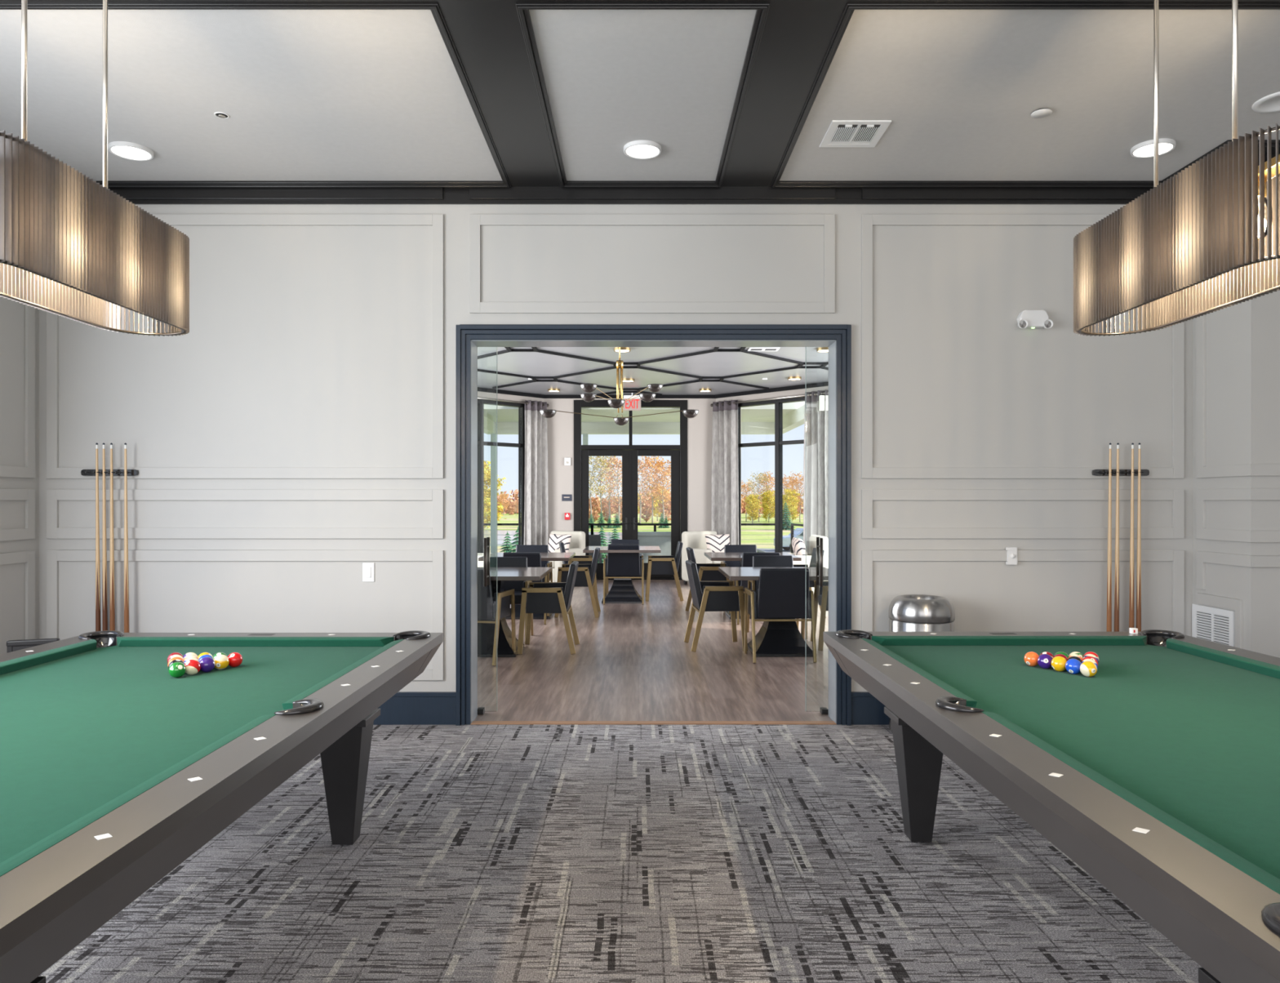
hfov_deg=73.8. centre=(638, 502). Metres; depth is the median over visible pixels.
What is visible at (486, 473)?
autumn tree
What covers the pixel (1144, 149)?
recessed light
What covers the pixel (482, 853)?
floor
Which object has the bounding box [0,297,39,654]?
wall
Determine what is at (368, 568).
light switch
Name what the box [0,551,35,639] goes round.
trim
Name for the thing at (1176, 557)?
trim
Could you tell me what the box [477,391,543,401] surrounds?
wall
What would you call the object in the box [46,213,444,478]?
trim
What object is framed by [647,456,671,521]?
autumn tree
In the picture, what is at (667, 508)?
autumn tree
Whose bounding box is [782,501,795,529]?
spruce
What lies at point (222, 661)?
ball
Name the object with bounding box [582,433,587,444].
porch column
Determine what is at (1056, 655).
ball
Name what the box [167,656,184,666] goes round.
ball
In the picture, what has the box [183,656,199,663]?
ball
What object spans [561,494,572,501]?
room sign
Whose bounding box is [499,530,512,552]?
spruce
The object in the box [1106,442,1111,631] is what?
pool cue
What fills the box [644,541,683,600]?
dining chair
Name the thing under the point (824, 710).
door
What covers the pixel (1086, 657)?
ball
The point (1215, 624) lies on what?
wall grille
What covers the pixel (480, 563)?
armchair
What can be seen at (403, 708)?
baseboard
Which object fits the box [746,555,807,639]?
dining chair
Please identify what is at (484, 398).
curtain rod
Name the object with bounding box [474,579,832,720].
floor
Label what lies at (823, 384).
trim
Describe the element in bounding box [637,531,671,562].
outdoor sofa
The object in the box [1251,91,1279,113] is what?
ceiling speaker
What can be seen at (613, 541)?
dining chair
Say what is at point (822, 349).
recessed light
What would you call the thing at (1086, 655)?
ball
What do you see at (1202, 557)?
trim
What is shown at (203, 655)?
ball
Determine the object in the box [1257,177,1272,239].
bulb
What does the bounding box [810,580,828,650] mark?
dining chair
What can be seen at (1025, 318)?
emergency light
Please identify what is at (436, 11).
trim
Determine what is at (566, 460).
fire alarm strobe
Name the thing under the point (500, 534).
pond
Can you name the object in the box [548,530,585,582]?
armchair
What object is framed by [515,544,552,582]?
dining chair
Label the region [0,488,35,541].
trim
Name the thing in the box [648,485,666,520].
autumn tree
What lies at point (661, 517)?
spruce
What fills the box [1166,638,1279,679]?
cushion
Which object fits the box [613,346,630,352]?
recessed light
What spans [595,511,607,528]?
spruce
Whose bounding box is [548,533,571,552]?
throw pillow
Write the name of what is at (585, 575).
dining chair
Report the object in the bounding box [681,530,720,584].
armchair
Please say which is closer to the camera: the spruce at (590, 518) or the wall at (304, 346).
the wall at (304, 346)
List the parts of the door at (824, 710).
pull handle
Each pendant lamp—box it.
[0,0,189,336]
[1073,0,1279,336]
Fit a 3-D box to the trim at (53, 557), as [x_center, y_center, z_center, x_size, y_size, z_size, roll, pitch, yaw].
[-2.474,0.712,5.374,2.496,0.819,0.018,0,0,0]
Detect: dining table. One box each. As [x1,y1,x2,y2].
[477,567,551,657]
[478,552,575,618]
[582,546,661,603]
[704,552,801,618]
[718,567,828,656]
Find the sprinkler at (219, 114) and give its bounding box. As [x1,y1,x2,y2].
[213,111,229,119]
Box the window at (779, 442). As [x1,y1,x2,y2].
[737,396,804,552]
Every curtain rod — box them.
[477,396,549,406]
[710,391,828,406]
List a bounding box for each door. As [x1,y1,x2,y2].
[477,346,497,714]
[573,400,687,579]
[816,537,828,714]
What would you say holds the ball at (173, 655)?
on the pool table at (116, 769)
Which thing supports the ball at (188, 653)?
on the pool table at (116, 769)
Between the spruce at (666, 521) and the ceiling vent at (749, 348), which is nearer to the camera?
the ceiling vent at (749, 348)
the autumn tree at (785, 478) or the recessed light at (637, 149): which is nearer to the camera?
the recessed light at (637, 149)
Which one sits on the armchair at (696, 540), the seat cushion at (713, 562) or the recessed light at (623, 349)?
the seat cushion at (713, 562)
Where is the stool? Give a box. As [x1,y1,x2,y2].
[6,637,59,652]
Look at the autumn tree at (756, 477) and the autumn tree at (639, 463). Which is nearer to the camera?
the autumn tree at (639, 463)
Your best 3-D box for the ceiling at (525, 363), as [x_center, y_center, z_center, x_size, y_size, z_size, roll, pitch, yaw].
[-0.150,-2.065,10.570,8.700,0.270,9.960,0,0,0]
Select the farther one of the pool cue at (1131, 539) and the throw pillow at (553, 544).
the throw pillow at (553, 544)
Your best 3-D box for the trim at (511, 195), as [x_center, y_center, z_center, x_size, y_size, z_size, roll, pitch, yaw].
[0.859,-1.931,1.192,9.281,0.108,8.383,0,0,0]
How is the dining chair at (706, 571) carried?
on the floor at (631, 661)
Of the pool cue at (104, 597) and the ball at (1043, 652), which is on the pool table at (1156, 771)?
the ball at (1043, 652)
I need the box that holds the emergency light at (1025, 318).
[1016,310,1053,328]
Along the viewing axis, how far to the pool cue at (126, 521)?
5.30 m
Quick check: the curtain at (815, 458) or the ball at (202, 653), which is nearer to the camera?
the ball at (202, 653)
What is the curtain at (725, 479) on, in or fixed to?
hanging from the curtain rod at (803, 395)
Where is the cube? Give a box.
[1128,627,1137,633]
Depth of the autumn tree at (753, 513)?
129.63 m
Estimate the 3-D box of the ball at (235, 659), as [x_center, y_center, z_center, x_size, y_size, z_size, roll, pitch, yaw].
[-1.562,0.610,3.304,0.057,0.057,0.057,0,0,28]
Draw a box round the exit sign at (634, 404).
[623,392,640,410]
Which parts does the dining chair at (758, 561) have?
leg, panel, leg, backrest, leg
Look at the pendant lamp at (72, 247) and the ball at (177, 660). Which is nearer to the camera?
the pendant lamp at (72, 247)
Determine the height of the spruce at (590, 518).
2.280 m
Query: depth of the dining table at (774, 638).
7.83 m
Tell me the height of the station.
0.124 m
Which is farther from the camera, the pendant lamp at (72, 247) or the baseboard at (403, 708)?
the baseboard at (403, 708)
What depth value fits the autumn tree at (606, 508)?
141.65 m
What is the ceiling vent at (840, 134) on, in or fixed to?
in the ceiling at (306, 95)
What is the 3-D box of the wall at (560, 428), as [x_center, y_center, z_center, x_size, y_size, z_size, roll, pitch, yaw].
[-0.150,-0.400,15.500,3.100,3.600,0.200,0,0,0]
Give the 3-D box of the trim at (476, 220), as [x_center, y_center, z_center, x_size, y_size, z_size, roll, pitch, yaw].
[0.089,-1.501,5.374,2.299,0.622,0.018,0,0,0]
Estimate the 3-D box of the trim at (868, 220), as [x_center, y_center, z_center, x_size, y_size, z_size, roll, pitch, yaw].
[2.421,-0.980,5.374,2.027,1.663,0.018,0,0,0]
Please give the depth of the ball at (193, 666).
3.14 m
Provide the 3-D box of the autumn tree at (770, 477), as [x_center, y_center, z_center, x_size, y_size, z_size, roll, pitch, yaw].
[22.463,-1.059,149.931,4.934,8.924,4.747,0,0,-36]
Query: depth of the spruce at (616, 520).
108.82 m
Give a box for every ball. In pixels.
[167,652,182,660]
[167,654,183,663]
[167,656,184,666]
[168,658,184,668]
[168,662,186,677]
[182,652,197,657]
[183,654,198,660]
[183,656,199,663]
[184,658,200,675]
[197,652,212,658]
[198,654,213,661]
[199,656,215,671]
[212,652,226,657]
[213,654,229,669]
[227,652,242,666]
[1023,651,1039,666]
[1037,653,1053,668]
[1039,651,1053,657]
[1050,656,1066,671]
[1053,651,1068,657]
[1053,653,1067,660]
[1065,658,1081,674]
[1066,656,1082,662]
[1067,653,1083,659]
[1068,651,1083,657]
[1080,661,1097,676]
[1081,656,1098,665]
[1081,658,1097,668]
[1082,653,1098,663]
[1083,651,1099,661]
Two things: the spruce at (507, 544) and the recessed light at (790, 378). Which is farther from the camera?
the spruce at (507, 544)
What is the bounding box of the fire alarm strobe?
[564,457,570,465]
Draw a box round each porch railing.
[484,523,774,559]
[791,523,803,552]
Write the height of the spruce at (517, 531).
2.640 m
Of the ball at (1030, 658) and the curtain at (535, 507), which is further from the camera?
the curtain at (535, 507)
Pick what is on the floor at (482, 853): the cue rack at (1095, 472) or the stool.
the stool
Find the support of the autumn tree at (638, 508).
on the lawn
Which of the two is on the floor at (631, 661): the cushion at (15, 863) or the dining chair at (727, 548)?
the dining chair at (727, 548)
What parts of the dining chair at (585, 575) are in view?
leg, arm, panel, panel, leg, backrest, leg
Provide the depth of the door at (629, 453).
15.40 m
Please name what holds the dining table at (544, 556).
on the floor at (631, 661)
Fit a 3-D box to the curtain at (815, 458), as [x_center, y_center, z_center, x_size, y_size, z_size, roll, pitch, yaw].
[2.953,-0.211,13.698,0.160,3.162,0.707,0,0,-45]
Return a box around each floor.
[38,724,1202,982]
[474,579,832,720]
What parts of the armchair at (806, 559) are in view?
arm, backrest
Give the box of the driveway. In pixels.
[756,548,791,552]
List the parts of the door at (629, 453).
handle, handle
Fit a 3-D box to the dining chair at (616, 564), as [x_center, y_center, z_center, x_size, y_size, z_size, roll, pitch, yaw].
[-0.200,0.989,11.935,0.554,0.830,0.539,0,0,0]
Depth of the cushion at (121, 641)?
3.76 m
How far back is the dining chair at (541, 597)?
7.89 m
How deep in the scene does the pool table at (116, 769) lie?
2.31 m
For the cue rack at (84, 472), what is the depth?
5.34 m
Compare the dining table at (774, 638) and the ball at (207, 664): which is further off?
the dining table at (774, 638)
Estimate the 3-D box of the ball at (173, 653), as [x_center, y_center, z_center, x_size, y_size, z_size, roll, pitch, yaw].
[-1.792,0.610,3.304,0.057,0.057,0.057,0,0,14]
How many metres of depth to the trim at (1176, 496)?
5.37 m
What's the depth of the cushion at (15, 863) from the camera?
1.70 m
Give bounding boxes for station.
[564,512,570,519]
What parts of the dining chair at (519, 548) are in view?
backrest, leg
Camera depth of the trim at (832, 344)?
5.45 m
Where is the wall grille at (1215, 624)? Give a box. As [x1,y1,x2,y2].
[1191,603,1234,646]
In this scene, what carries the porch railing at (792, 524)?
on the floor
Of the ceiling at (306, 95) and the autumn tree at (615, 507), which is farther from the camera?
the autumn tree at (615, 507)
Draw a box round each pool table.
[0,630,443,982]
[822,629,1279,982]
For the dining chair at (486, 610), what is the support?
on the floor at (631, 661)
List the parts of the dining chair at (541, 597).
leg, leg, arm, arm, panel, panel, leg, backrest, leg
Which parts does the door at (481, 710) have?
pull handle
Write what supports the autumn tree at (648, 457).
on the lawn
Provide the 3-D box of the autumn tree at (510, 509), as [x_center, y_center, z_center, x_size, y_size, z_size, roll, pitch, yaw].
[-28.293,1.622,189.965,2.238,3.559,2.411,0,0,41]
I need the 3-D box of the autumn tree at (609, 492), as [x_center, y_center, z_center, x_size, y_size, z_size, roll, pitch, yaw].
[-4.210,-2.016,125.945,5.591,10.839,5.866,0,0,-15]
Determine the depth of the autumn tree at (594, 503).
139.55 m
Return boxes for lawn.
[484,500,803,552]
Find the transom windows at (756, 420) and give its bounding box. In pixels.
[484,395,828,434]
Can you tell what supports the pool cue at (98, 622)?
on the shelf
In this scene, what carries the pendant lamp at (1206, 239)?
hanging from the ceiling at (306, 95)
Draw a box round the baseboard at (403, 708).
[373,691,888,724]
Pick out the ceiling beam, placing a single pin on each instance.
(487, 36)
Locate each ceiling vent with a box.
[747,347,779,351]
[819,120,891,147]
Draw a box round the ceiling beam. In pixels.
[0,0,1279,186]
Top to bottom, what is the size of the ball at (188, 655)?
0.057 m
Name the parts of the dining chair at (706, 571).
leg, backrest, leg, panel, panel, arm, arm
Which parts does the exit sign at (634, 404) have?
panel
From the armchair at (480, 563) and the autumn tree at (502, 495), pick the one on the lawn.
the autumn tree at (502, 495)
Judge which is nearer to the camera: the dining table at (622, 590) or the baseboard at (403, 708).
the baseboard at (403, 708)
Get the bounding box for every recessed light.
[107,141,154,161]
[547,388,559,391]
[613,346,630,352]
[622,377,634,382]
[623,140,661,159]
[699,388,711,391]
[787,376,801,380]
[816,346,828,352]
[1130,138,1176,158]
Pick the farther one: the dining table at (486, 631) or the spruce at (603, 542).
the spruce at (603, 542)
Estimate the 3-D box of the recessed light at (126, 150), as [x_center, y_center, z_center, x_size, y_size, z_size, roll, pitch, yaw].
[-2.870,-1.984,4.830,0.224,0.022,0.224,0,0,0]
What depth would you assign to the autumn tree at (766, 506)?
136.62 m
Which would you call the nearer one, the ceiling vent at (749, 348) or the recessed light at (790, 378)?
the ceiling vent at (749, 348)
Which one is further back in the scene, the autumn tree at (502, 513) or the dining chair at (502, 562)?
the autumn tree at (502, 513)
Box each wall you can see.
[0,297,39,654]
[39,204,1192,691]
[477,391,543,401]
[543,398,715,545]
[715,386,828,544]
[1192,290,1279,657]
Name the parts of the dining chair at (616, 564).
leg, leg, panel, backrest, panel, leg, leg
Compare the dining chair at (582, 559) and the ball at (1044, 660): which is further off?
the dining chair at (582, 559)
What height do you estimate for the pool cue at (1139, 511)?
1.474 m
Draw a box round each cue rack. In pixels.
[80,469,138,475]
[1091,469,1149,475]
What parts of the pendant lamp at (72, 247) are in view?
hanging rod, hanging rod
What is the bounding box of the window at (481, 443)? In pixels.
[477,399,524,552]
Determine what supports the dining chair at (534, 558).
on the floor at (631, 661)
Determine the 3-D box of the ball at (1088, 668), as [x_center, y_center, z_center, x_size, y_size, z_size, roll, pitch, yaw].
[1.647,0.610,3.120,0.057,0.057,0.057,0,0,21]
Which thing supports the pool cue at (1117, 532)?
on the shelf
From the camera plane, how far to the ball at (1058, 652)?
3.31 m
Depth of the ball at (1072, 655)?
3.26 m
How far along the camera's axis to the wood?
201.91 m
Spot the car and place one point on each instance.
(786, 539)
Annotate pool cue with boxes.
[95,442,101,631]
[102,442,107,631]
[109,442,115,630]
[124,442,129,632]
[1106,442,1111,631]
[1114,442,1119,631]
[1128,442,1133,627]
[1136,442,1141,631]
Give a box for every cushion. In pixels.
[0,639,96,675]
[0,713,275,876]
[116,636,393,646]
[281,639,404,710]
[712,560,720,563]
[862,638,977,707]
[871,635,1146,645]
[982,711,1279,893]
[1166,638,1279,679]
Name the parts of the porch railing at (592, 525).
post, rail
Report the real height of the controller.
0.110 m
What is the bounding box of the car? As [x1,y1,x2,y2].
[773,528,803,550]
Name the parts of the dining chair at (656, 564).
leg, leg, arm, arm, panel, panel, leg, backrest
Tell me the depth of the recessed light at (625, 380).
13.32 m
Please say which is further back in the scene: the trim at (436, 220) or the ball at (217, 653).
the trim at (436, 220)
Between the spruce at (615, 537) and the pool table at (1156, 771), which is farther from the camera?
the spruce at (615, 537)
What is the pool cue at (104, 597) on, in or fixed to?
on the shelf
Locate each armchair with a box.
[477,552,491,567]
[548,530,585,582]
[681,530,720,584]
[787,534,828,594]
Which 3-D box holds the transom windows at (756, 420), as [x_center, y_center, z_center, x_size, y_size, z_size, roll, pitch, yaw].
[-1.450,-1.680,16.000,9.100,0.440,4.800,0,0,0]
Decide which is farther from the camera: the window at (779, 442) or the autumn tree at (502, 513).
the autumn tree at (502, 513)
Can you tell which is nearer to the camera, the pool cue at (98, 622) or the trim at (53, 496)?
the pool cue at (98, 622)
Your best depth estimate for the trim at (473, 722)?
5.39 m
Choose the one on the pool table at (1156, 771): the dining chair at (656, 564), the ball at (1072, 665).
the ball at (1072, 665)
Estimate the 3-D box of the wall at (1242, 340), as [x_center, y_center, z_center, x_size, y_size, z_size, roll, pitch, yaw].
[4.500,-0.400,5.127,2.000,3.600,0.513,0,0,0]
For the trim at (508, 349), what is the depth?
12.32 m
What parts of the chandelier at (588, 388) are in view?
lamp shade, arm, lamp shade, lamp shade, lamp shade, stem, lamp shade, lamp shade, arm, lamp shade, lamp shade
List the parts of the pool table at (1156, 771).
leg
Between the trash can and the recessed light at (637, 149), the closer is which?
the recessed light at (637, 149)
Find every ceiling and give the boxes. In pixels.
[0,9,1279,181]
[477,346,828,395]
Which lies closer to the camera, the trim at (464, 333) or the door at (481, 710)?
the trim at (464, 333)
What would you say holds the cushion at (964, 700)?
on the pool table at (1156, 771)
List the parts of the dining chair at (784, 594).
leg, arm, panel, leg, backrest, leg, panel, leg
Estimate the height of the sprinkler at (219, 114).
0.009 m
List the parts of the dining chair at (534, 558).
backrest, leg, leg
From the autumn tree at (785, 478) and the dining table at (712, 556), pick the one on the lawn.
the autumn tree at (785, 478)
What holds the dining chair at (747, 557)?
on the floor at (631, 661)
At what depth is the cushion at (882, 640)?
3.79 m
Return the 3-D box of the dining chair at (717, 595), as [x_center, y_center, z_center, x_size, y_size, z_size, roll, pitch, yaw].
[0.745,0.989,8.279,0.539,0.830,0.554,0,0,-4]
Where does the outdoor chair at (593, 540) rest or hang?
on the floor
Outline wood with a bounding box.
[497,487,803,514]
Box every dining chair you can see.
[477,568,515,665]
[489,556,533,638]
[502,551,549,624]
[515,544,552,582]
[517,560,579,653]
[554,547,600,617]
[558,541,597,594]
[603,543,644,604]
[605,539,643,593]
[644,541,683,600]
[684,546,730,616]
[684,560,747,651]
[720,544,756,567]
[733,551,780,624]
[743,567,817,662]
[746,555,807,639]
[793,547,826,617]
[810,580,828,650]
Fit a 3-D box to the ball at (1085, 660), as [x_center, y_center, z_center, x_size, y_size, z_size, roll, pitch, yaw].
[1.676,0.610,3.170,0.057,0.057,0.057,0,0,26]
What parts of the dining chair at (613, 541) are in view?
backrest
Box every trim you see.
[0,3,511,187]
[0,304,35,478]
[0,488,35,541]
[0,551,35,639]
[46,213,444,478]
[46,488,444,538]
[46,550,444,679]
[107,154,1279,204]
[455,324,851,724]
[469,213,835,313]
[470,340,836,723]
[470,720,836,724]
[477,346,828,395]
[477,382,828,398]
[515,3,769,187]
[770,3,1279,187]
[861,213,1184,478]
[861,488,1184,538]
[861,550,1184,634]
[1195,315,1279,478]
[1195,488,1279,542]
[1195,551,1279,648]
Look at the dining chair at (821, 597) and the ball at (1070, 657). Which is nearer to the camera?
the ball at (1070, 657)
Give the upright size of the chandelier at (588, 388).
1.037 m
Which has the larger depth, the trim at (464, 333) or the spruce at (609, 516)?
the spruce at (609, 516)
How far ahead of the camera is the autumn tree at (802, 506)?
169.32 m
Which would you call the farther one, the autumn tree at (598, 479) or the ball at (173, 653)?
the autumn tree at (598, 479)
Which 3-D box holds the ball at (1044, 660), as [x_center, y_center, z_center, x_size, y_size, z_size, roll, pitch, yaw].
[1.561,0.610,3.269,0.057,0.057,0.057,0,0,-8]
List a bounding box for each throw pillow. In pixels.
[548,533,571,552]
[705,533,729,552]
[791,537,807,555]
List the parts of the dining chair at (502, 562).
backrest, seat, panel, leg, leg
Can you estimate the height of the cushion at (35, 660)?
0.039 m
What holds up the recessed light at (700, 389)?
in the ceiling at (525, 363)
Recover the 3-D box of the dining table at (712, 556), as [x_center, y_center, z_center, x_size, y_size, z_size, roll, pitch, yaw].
[1.385,1.025,10.520,1.060,0.750,1.060,0,0,0]
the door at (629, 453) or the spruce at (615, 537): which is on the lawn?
the spruce at (615, 537)
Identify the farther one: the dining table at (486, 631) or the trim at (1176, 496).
the dining table at (486, 631)
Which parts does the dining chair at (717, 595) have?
leg, backrest, leg, panel, panel, arm, arm, leg, leg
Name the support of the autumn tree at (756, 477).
on the lawn
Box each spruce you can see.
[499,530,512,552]
[508,525,518,551]
[588,514,597,528]
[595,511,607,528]
[597,525,608,562]
[604,515,613,528]
[607,525,621,545]
[612,512,621,528]
[656,513,665,528]
[662,517,671,528]
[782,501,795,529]
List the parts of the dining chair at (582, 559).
backrest, panel, panel, arm, leg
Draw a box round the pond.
[484,529,622,546]
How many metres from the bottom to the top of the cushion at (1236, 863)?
0.039 m
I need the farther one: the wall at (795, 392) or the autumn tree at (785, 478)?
the autumn tree at (785, 478)
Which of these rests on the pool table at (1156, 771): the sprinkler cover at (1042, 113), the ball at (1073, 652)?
the ball at (1073, 652)
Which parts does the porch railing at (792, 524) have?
post, rail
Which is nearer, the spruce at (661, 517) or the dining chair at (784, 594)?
the dining chair at (784, 594)
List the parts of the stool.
leg, panel, rail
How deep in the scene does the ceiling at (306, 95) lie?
4.14 m
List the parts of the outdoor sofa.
frame rail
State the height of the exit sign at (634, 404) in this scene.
0.315 m
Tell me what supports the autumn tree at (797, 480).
on the lawn
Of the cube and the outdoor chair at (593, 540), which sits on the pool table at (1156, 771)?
the cube
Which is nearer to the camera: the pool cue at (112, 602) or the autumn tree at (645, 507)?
the pool cue at (112, 602)
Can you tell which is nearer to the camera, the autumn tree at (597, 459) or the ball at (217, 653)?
the ball at (217, 653)
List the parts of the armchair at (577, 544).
seat, backrest, arm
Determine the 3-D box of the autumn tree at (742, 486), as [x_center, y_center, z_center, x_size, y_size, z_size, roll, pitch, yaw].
[18.663,-0.260,146.929,3.897,7.325,4.050,0,0,-14]
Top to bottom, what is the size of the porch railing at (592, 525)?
0.998 m
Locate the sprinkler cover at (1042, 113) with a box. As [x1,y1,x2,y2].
[1031,108,1052,118]
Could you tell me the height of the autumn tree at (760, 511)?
4.969 m
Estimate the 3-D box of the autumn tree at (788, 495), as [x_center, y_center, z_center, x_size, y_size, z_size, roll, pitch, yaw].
[22.604,0.679,127.063,3.282,5.447,3.567,0,0,25]
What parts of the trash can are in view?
domed lid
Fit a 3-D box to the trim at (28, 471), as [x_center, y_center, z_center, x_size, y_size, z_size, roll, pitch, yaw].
[-3.771,-0.980,5.062,0.018,1.663,0.525,0,0,0]
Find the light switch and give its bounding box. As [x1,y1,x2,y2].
[362,562,374,582]
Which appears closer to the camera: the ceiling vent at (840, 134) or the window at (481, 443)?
the ceiling vent at (840, 134)
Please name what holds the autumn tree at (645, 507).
on the lawn
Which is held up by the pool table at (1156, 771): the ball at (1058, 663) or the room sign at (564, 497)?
the ball at (1058, 663)
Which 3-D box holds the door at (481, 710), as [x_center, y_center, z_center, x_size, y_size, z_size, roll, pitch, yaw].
[-1.492,0.141,5.665,1.112,2.522,0.132,0,0,0]
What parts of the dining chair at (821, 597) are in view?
leg, seat, leg, panel, arm, panel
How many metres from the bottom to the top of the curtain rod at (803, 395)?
0.056 m
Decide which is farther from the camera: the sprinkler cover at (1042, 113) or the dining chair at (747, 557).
the dining chair at (747, 557)
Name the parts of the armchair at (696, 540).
arm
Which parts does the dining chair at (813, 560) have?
panel, panel, backrest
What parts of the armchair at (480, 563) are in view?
arm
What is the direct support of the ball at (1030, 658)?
on the pool table at (1156, 771)
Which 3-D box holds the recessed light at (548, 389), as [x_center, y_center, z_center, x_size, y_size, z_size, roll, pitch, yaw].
[-1.440,-1.913,14.600,0.210,0.035,0.210,0,0,0]
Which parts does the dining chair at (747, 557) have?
panel, leg, backrest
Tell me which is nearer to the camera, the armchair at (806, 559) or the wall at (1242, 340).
the wall at (1242, 340)
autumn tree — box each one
[484,460,506,530]
[497,493,511,509]
[497,499,506,514]
[506,501,516,515]
[512,500,518,515]
[588,456,611,517]
[588,456,620,513]
[588,496,600,522]
[595,456,622,521]
[600,456,638,522]
[600,497,614,521]
[612,497,622,522]
[637,456,657,523]
[637,456,670,523]
[637,493,641,513]
[637,495,655,522]
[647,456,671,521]
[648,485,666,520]
[656,495,671,520]
[741,480,756,521]
[744,493,761,523]
[746,471,773,522]
[751,471,774,520]
[751,493,763,518]
[760,489,774,522]
[782,474,798,502]
[782,488,800,524]
[786,471,803,522]
[790,498,803,516]
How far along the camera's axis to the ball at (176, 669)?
3.09 m
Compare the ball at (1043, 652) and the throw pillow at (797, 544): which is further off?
the throw pillow at (797, 544)
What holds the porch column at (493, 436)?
on the floor
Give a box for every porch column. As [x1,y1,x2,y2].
[490,433,496,552]
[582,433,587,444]
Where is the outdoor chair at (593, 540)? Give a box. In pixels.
[588,534,601,562]
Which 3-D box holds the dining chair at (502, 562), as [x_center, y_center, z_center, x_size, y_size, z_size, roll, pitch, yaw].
[-1.380,0.989,8.735,0.554,0.830,0.539,0,0,0]
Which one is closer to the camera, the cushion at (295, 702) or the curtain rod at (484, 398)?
the cushion at (295, 702)
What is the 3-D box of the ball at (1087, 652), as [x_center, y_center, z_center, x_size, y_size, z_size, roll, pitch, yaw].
[1.762,0.610,3.319,0.057,0.057,0.057,0,0,30]
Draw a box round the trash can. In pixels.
[888,594,955,732]
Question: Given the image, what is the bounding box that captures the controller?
[1005,546,1017,564]
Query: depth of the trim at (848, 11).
4.04 m
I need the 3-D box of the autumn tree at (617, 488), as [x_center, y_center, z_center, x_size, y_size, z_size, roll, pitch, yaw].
[-2.620,-1.825,117.954,5.659,10.456,5.394,0,0,-22]
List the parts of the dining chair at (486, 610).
backrest, leg, panel, arm, leg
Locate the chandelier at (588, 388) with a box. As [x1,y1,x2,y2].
[539,346,698,425]
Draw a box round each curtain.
[524,400,547,545]
[711,400,738,544]
[803,389,828,552]
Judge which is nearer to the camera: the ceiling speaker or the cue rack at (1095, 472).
the ceiling speaker
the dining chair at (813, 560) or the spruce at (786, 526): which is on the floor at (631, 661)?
the dining chair at (813, 560)
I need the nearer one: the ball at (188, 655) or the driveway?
the ball at (188, 655)
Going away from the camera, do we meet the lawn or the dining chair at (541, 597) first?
the dining chair at (541, 597)
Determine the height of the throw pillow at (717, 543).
0.411 m

